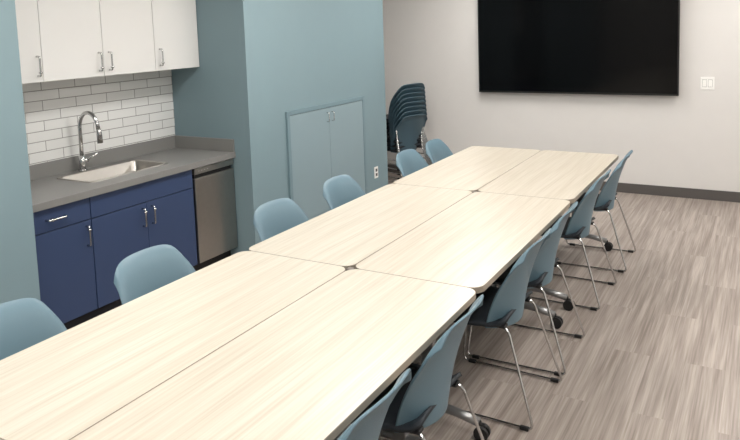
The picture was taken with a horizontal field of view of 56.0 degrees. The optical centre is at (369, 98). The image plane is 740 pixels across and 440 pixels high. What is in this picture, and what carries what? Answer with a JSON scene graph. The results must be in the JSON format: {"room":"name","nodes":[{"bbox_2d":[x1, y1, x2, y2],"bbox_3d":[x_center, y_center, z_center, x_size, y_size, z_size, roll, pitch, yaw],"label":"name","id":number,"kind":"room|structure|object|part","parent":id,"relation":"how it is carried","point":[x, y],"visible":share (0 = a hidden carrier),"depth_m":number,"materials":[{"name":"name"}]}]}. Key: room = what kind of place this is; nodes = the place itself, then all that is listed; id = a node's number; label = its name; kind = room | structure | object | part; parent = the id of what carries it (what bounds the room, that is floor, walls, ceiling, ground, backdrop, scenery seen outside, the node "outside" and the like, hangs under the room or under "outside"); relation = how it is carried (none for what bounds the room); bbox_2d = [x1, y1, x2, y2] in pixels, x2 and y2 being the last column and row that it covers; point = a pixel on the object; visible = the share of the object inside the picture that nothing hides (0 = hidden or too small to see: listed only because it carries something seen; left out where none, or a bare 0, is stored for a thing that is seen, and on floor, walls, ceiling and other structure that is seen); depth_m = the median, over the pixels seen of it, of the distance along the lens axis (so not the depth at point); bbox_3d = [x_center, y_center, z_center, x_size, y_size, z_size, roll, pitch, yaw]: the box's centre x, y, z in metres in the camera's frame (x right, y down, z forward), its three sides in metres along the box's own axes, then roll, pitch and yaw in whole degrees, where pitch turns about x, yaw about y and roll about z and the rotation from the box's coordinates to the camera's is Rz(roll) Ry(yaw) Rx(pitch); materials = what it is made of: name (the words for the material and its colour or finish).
{"room":"meeting room","nodes":[
{"label":"meeting room","id":0,"kind":"room"},
{"bbox_2d":[0,0,40,303],"bbox_3d":[-3.318,0.360,1.982,0.890,2.700,4.465,2,7,30],"label":"wall","id":1,"kind":"structure","parent":0,"point":[19,278],"depth_m":3.63,"materials":[{"name":"blue paint"}]},
{"bbox_2d":[171,0,387,254],"bbox_3d":[-0.775,-0.194,6.424,0.890,2.700,2.180,2,7,30],"label":"wall","id":2,"kind":"structure","parent":0,"point":[260,61],"depth_m":5.57,"materials":[{"name":"blue paint"}]},
{"bbox_2d":[15,0,198,83],"bbox_3d":[-1.925,-0.539,4.718,0.364,0.780,1.821,2,7,30],"label":"upper cabinet","id":3,"kind":"object","parent":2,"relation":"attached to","point":[58,39],"visible":1,"depth_m":4.67,"materials":[{"name":"white wood"}]},
{"bbox_3d":[-2.148,-0.462,4.064,0.020,0.776,0.451,2,7,30],"label":"door","id":4,"kind":"part","parent":3,"relation":"part of","materials":[{"name":"white wood"}]},
{"bbox_3d":[-2.018,-0.194,4.243,0.041,0.132,0.023,2,7,30],"label":"handle","id":5,"kind":"part","parent":3,"relation":"part of","materials":[{"name":"silver metal"}]},
{"bbox_3d":[-1.923,-0.511,4.457,0.020,0.776,0.452,2,7,30],"label":"door","id":6,"kind":"part","parent":3,"relation":"part of","materials":[{"name":"white wood"}]},
{"bbox_3d":[-1.793,-0.243,4.636,0.041,0.132,0.023,2,7,30],"label":"handle","id":7,"kind":"part","parent":3,"relation":"part of","materials":[{"name":"silver metal"}]},
{"bbox_3d":[-1.753,-0.252,4.707,0.041,0.132,0.023,2,7,30],"label":"handle","id":8,"kind":"part","parent":3,"relation":"part of","materials":[{"name":"silver metal"}]},
{"bbox_3d":[-1.698,-0.560,4.850,0.020,0.776,0.452,2,7,30],"label":"door","id":9,"kind":"part","parent":3,"relation":"part of","materials":[{"name":"white wood"}]},
{"bbox_3d":[-1.527,-0.301,5.100,0.041,0.132,0.023,2,7,30],"label":"handle","id":10,"kind":"part","parent":3,"relation":"part of","materials":[{"name":"silver metal"}]},
{"bbox_3d":[-1.474,-0.609,5.242,0.020,0.776,0.448,2,7,30],"label":"door","id":11,"kind":"part","parent":3,"relation":"part of","materials":[{"name":"white wood"}]},
{"bbox_2d":[290,108,331,218],"bbox_3d":[-0.503,0.574,6.020,0.012,0.922,0.589,2,7,30],"label":"door","id":12,"kind":"structure","parent":2,"relation":"in","point":[310,131],"depth_m":6.00,"materials":[{"name":"blue paint"}]},
{"bbox_2d":[285,96,367,218],"bbox_3d":[-0.357,0.542,6.276,0.018,1.000,1.260,2,7,30],"label":"frame","id":13,"kind":"object","parent":2,"relation":"attached to","point":[303,110],"visible":0.54,"depth_m":5.97,"materials":[{"name":"blue paint"}]},
{"bbox_2d":[328,100,364,191],"bbox_3d":[-0.210,0.510,6.531,0.012,0.922,0.589,2,7,30],"label":"door","id":14,"kind":"structure","parent":2,"relation":"in","point":[346,131],"depth_m":6.52,"materials":[{"name":"blue paint"}]},
{"bbox_2d":[374,166,377,177],"bbox_3d":[0.064,0.750,7.034,0.008,0.116,0.072,2,7,30],"label":"wall outlet","id":15,"kind":"object","parent":2,"relation":"attached to","point":[376,167],"visible":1,"depth_m":7.03,"materials":[{"name":"white plastic"}]},
{"bbox_2d":[334,173,739,439],"bbox_3d":[0.277,1.537,3.035,6.150,0.100,9.780,2,7,30],"label":"floor","id":16,"kind":"structure","parent":0,"point":[659,357],"depth_m":3.85,"materials":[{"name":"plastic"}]},
{"bbox_2d":[0,298,66,359],"bbox_3d":[-1.125,1.181,2.437,0.570,0.828,0.488,2,7,30],"label":"chair","id":17,"kind":"object","parent":16,"relation":"on","point":[25,323],"visible":0.18,"depth_m":2.59,"materials":[{"name":"blue plastic"}]},
{"bbox_2d":[33,169,197,329],"bbox_3d":[-1.849,0.982,4.607,0.626,0.815,1.378,2,7,30],"label":"base cabinet","id":18,"kind":"object","parent":16,"relation":"on","point":[81,244],"visible":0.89,"depth_m":4.36,"materials":[{"name":"blue wood"}]},
{"bbox_3d":[-1.821,0.700,4.051,0.041,0.023,0.131,2,7,30],"label":"handle","id":19,"kind":"part","parent":18,"relation":"part of","materials":[{"name":"silver metal"}]},
{"bbox_3d":[-1.850,0.700,4.062,0.020,0.134,0.493,2,7,30],"label":"drawer","id":20,"kind":"part","parent":18,"relation":"part of","materials":[{"name":"blue wood"}]},
{"bbox_3d":[-1.838,1.056,4.100,0.020,0.570,0.493,2,7,30],"label":"door","id":21,"kind":"part","parent":18,"relation":"part of","materials":[{"name":"blue wood"}]},
{"bbox_3d":[-1.714,0.842,4.245,0.041,0.132,0.023,2,7,30],"label":"handle","id":22,"kind":"part","parent":18,"relation":"part of","materials":[{"name":"silver metal"}]},
{"bbox_3d":[-1.606,1.005,4.505,0.020,0.570,0.436,2,7,30],"label":"door","id":23,"kind":"part","parent":18,"relation":"part of","materials":[{"name":"blue wood"}]},
{"bbox_2d":[29,135,235,212],"bbox_3d":[-1.772,0.479,4.757,0.638,0.142,1.825,2,7,30],"label":"countertop","id":24,"kind":"structure","parent":18,"relation":"on","point":[182,153],"depth_m":4.88,"materials":[{"name":"grey stone"}]},
{"bbox_2d":[77,111,102,171],"bbox_3d":[-1.918,0.294,4.818,0.225,0.423,0.135,2,7,30],"label":"kitchen faucet","id":25,"kind":"object","parent":24,"relation":"on","point":[82,160],"visible":1,"depth_m":4.81,"materials":[{"name":"silver metal"}]},
{"bbox_3d":[-1.965,0.416,4.886,0.103,0.062,0.040,-7,8,-40],"label":"lever","id":26,"kind":"part","parent":25,"relation":"part of","materials":[{"name":"silver metal"}]},
{"bbox_2d":[57,159,167,182],"bbox_3d":[-1.768,0.582,4.828,0.370,0.170,0.690,2,7,30],"label":"sink","id":27,"kind":"object","parent":24,"relation":"in","point":[122,168],"visible":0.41,"depth_m":4.95,"materials":[{"name":"metal"}]},
{"bbox_3d":[-1.497,0.795,4.625,0.041,0.132,0.023,2,7,30],"label":"handle","id":28,"kind":"part","parent":18,"relation":"part of","materials":[{"name":"silver metal"}]},
{"bbox_3d":[-1.458,0.786,4.694,0.041,0.132,0.023,2,7,30],"label":"handle","id":29,"kind":"part","parent":18,"relation":"part of","materials":[{"name":"silver metal"}]},
{"bbox_3d":[-1.389,0.958,4.884,0.020,0.570,0.436,2,7,30],"label":"door","id":30,"kind":"part","parent":18,"relation":"part of","materials":[{"name":"blue wood"}]},
{"bbox_2d":[114,244,195,304],"bbox_3d":[-0.775,1.104,3.048,0.570,0.828,0.488,1,7,28],"label":"chair","id":31,"kind":"object","parent":16,"relation":"on","point":[147,270],"visible":0.23,"depth_m":3.12,"materials":[{"name":"blue plastic"}]},
{"bbox_2d":[0,251,354,439],"bbox_3d":[-0.678,1.191,2.636,0.664,0.735,1.578,2,7,30],"label":"conference table","id":32,"kind":"object","parent":16,"relation":"on","point":[58,387],"visible":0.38,"depth_m":2.41,"materials":[{"name":"laminate"}]},
{"bbox_2d":[192,158,237,270],"bbox_3d":[-1.409,0.885,5.399,0.593,0.812,0.431,2,7,30],"label":"dishwasher","id":33,"kind":"object","parent":16,"relation":"on","point":[213,187],"visible":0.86,"depth_m":5.23,"materials":[{"name":"silver metal"}]},
{"bbox_3d":[-1.191,0.549,5.231,0.022,0.031,0.403,2,7,30],"label":"pocket handle","id":34,"kind":"part","parent":33,"relation":"part of","materials":[{"name":"black plastic"}]},
{"bbox_3d":[-1.225,1.244,5.338,0.030,0.100,0.431,2,7,30],"label":"toe panel","id":35,"kind":"part","parent":33,"relation":"part of","materials":[{"name":"black plastic"}]},
{"bbox_2d":[71,269,475,439],"bbox_3d":[-0.186,1.208,2.324,0.608,0.735,1.521,2,7,30],"label":"conference table","id":36,"kind":"object","parent":16,"relation":"on","point":[309,369],"visible":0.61,"depth_m":2.20,"materials":[{"name":"laminate"}]},
{"bbox_2d":[253,198,309,241],"bbox_3d":[-0.317,1.005,3.847,0.570,0.828,0.488,2,7,31],"label":"chair","id":37,"kind":"object","parent":16,"relation":"on","point":[272,218],"visible":0.18,"depth_m":3.93,"materials":[{"name":"blue plastic"}]},
{"bbox_2d":[323,175,365,209],"bbox_3d":[0.019,0.931,4.435,0.570,0.828,0.488,1,7,29],"label":"chair","id":38,"kind":"object","parent":16,"relation":"on","point":[339,190],"visible":0.18,"depth_m":4.52,"materials":[{"name":"blue plastic"}]},
{"bbox_2d":[249,184,477,270],"bbox_3d":[0.075,1.027,3.951,0.664,0.735,1.578,2,7,30],"label":"conference table","id":39,"kind":"object","parent":16,"relation":"on","point":[345,235],"visible":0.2,"depth_m":3.73,"materials":[{"name":"laminate"}]},
{"bbox_2d":[337,368,410,439],"bbox_3d":[-0.169,1.189,2.053,0.570,0.828,0.488,2,7,30],"label":"chair","id":40,"kind":"object","parent":16,"relation":"on","point":[368,426],"visible":0.99,"depth_m":1.87,"materials":[{"name":"blue plastic"}]},
{"bbox_2d":[386,83,431,181],"bbox_3d":[0.330,0.402,7.752,0.488,1.164,0.598,-7,8,-38],"label":"stacked chairs","id":41,"kind":"object","parent":16,"relation":"on","point":[406,118],"visible":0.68,"depth_m":7.53,"materials":[{"name":"teal plastic"}]},
{"bbox_3d":[0.299,0.489,7.804,0.460,0.085,0.441,-7,8,-38],"label":"seat","id":42,"kind":"part","parent":41,"relation":"part of","materials":[{"name":"plastic"}]},
{"bbox_3d":[0.303,0.537,7.806,0.460,0.085,0.441,-7,8,-38],"label":"seat","id":43,"kind":"part","parent":41,"relation":"part of","materials":[{"name":"plastic"}]},
{"bbox_3d":[0.334,0.430,7.751,0.482,0.432,0.532,-7,8,-38],"label":"frame","id":44,"kind":"part","parent":41,"relation":"part of","materials":[{"name":"silver metal"}]},
{"bbox_3d":[0.338,0.478,7.753,0.482,0.432,0.532,-7,8,-38],"label":"frame","id":45,"kind":"part","parent":41,"relation":"part of","materials":[{"name":"silver metal"}]},
{"bbox_3d":[0.354,0.669,7.761,0.482,0.432,0.532,-7,8,-38],"label":"frame","id":46,"kind":"part","parent":41,"relation":"part of","materials":[{"name":"silver metal"}]},
{"bbox_3d":[0.350,0.622,7.759,0.482,0.432,0.532,-7,8,-38],"label":"frame","id":47,"kind":"part","parent":41,"relation":"part of","materials":[{"name":"silver metal"}]},
{"bbox_3d":[0.346,0.574,7.757,0.482,0.432,0.532,-7,8,-38],"label":"frame","id":48,"kind":"part","parent":41,"relation":"part of","materials":[{"name":"silver metal"}]},
{"bbox_2d":[396,149,428,176],"bbox_3d":[0.510,0.825,5.293,0.570,0.828,0.488,2,7,30],"label":"chair","id":49,"kind":"object","parent":16,"relation":"on","point":[409,161],"visible":0.15,"depth_m":5.38,"materials":[{"name":"blue plastic"}]},
{"bbox_2d":[350,294,483,439],"bbox_3d":[0.129,1.124,2.575,0.570,0.828,0.488,1,7,29],"label":"chair","id":50,"kind":"object","parent":16,"relation":"on","point":[421,401],"visible":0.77,"depth_m":2.39,"materials":[{"name":"blue plastic"}]},
{"bbox_3d":[0.072,1.094,2.603,0.441,0.085,0.460,1,7,29],"label":"seat","id":51,"kind":"part","parent":50,"relation":"part of","materials":[{"name":"blue plastic"}]},
{"bbox_3d":[0.152,1.319,2.586,0.532,0.432,0.482,1,7,29],"label":"frame","id":52,"kind":"part","parent":50,"relation":"part of","materials":[{"name":"silver metal"}]},
{"bbox_2d":[425,139,452,163],"bbox_3d":[0.766,0.769,5.740,0.570,0.828,0.488,1,7,28],"label":"chair","id":53,"kind":"object","parent":16,"relation":"on","point":[437,150],"visible":0.16,"depth_m":5.83,"materials":[{"name":"blue plastic"}]},
{"bbox_2d":[356,192,569,439],"bbox_3d":[0.567,1.044,3.639,0.608,0.735,1.521,2,7,30],"label":"conference table","id":54,"kind":"object","parent":16,"relation":"on","point":[473,241],"visible":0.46,"depth_m":3.39,"materials":[{"name":"laminate"}]},
{"bbox_2d":[393,146,539,191],"bbox_3d":[0.790,0.866,5.256,0.608,0.735,1.521,2,7,30],"label":"conference table","id":55,"kind":"object","parent":16,"relation":"on","point":[471,168],"visible":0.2,"depth_m":5.09,"materials":[{"name":"laminate"}]},
{"bbox_2d":[454,228,561,431],"bbox_3d":[0.579,1.026,3.361,0.570,0.828,0.488,2,7,31],"label":"chair","id":56,"kind":"object","parent":16,"relation":"on","point":[502,307],"visible":0.74,"depth_m":3.17,"materials":[{"name":"blue plastic"}]},
{"bbox_3d":[0.523,0.996,3.391,0.441,0.085,0.460,2,7,31],"label":"seat","id":57,"kind":"part","parent":56,"relation":"part of","materials":[{"name":"blue plastic"}]},
{"bbox_3d":[0.602,1.221,3.372,0.532,0.432,0.482,2,7,31],"label":"frame","id":58,"kind":"part","parent":56,"relation":"part of","materials":[{"name":"silver metal"}]},
{"bbox_2d":[467,201,584,375],"bbox_3d":[0.841,0.969,3.817,0.570,0.828,0.488,1,7,29],"label":"chair","id":59,"kind":"object","parent":16,"relation":"on","point":[541,274],"visible":0.67,"depth_m":3.64,"materials":[{"name":"blue plastic"}]},
{"bbox_3d":[0.783,0.939,3.845,0.441,0.085,0.460,1,7,29],"label":"seat","id":60,"kind":"part","parent":59,"relation":"part of","materials":[{"name":"blue plastic"}]},
{"bbox_3d":[0.864,1.164,3.829,0.532,0.432,0.482,1,7,29],"label":"frame","id":61,"kind":"part","parent":59,"relation":"part of","materials":[{"name":"silver metal"}]},
{"bbox_2d":[478,150,618,310],"bbox_3d":[1.320,0.880,4.954,0.608,0.735,1.521,2,7,30],"label":"conference table","id":62,"kind":"object","parent":16,"relation":"on","point":[564,175],"visible":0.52,"depth_m":4.75,"materials":[{"name":"laminate"}]},
{"bbox_2d":[529,169,616,310],"bbox_3d":[1.287,0.872,4.597,0.570,0.828,0.488,2,7,31],"label":"chair","id":63,"kind":"object","parent":16,"relation":"on","point":[577,226],"visible":0.72,"depth_m":4.40,"materials":[{"name":"blue plastic"}]},
{"bbox_3d":[1.231,0.842,4.628,0.441,0.085,0.460,2,7,31],"label":"seat","id":64,"kind":"part","parent":63,"relation":"part of","materials":[{"name":"blue plastic"}]},
{"bbox_3d":[1.310,1.067,4.608,0.532,0.432,0.482,2,7,31],"label":"frame","id":65,"kind":"part","parent":63,"relation":"part of","materials":[{"name":"silver metal"}]},
{"bbox_2d":[556,150,635,272],"bbox_3d":[1.663,0.794,5.214,0.570,0.828,0.488,1,7,29],"label":"chair","id":66,"kind":"object","parent":16,"relation":"on","point":[605,200],"visible":0.73,"depth_m":5.02,"materials":[{"name":"blue plastic"}]},
{"bbox_3d":[1.605,0.765,5.242,0.441,0.085,0.460,1,7,29],"label":"seat","id":67,"kind":"part","parent":66,"relation":"part of","materials":[{"name":"blue plastic"}]},
{"bbox_3d":[1.686,0.989,5.225,0.532,0.432,0.482,1,7,29],"label":"frame","id":68,"kind":"part","parent":66,"relation":"part of","materials":[{"name":"silver metal"}]},
{"bbox_2d":[382,0,739,191],"bbox_3d":[2.621,-0.374,7.064,6.150,2.700,0.100,2,7,30],"label":"wall","id":69,"kind":"structure","parent":0,"point":[690,139],"depth_m":7.24,"materials":[{"name":"white paint"}]},
{"bbox_2d":[388,164,739,202],"bbox_3d":[2.637,0.924,7.152,5.950,0.100,0.012,2,7,30],"label":"baseboard","id":70,"kind":"structure","parent":69,"relation":"attached to","point":[729,196],"depth_m":6.92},
{"bbox_2d":[478,0,679,95],"bbox_3d":[2.104,-0.620,7.221,2.045,1.150,0.087,2,7,30],"label":"wall-mounted television","id":71,"kind":"object","parent":69,"relation":"attached to","point":[605,47],"visible":1,"depth_m":7.15,"materials":[{"name":"black plastic"}]},
{"bbox_2d":[700,77,714,89],"bbox_3d":[3.239,-0.143,6.675,0.120,0.120,0.011,2,7,30],"label":"light switch","id":72,"kind":"object","parent":69,"relation":"attached to","point":[707,83],"visible":1,"depth_m":6.67,"materials":[{"name":"white plastic"}]},
{"bbox_3d":[-2.108,0.012,4.891,0.100,2.700,1.825,2,7,30],"label":"wall","id":73,"kind":"structure","parent":0,"visible":0},
{"bbox_2d":[22,70,174,165],"bbox_3d":[-2.056,0.123,4.875,0.009,0.558,1.823,2,7,30],"label":"tile backsplash","id":74,"kind":"structure","parent":73,"relation":"attached to","point":[132,108],"depth_m":5.01,"materials":[{"name":"white tile"}]}
]}

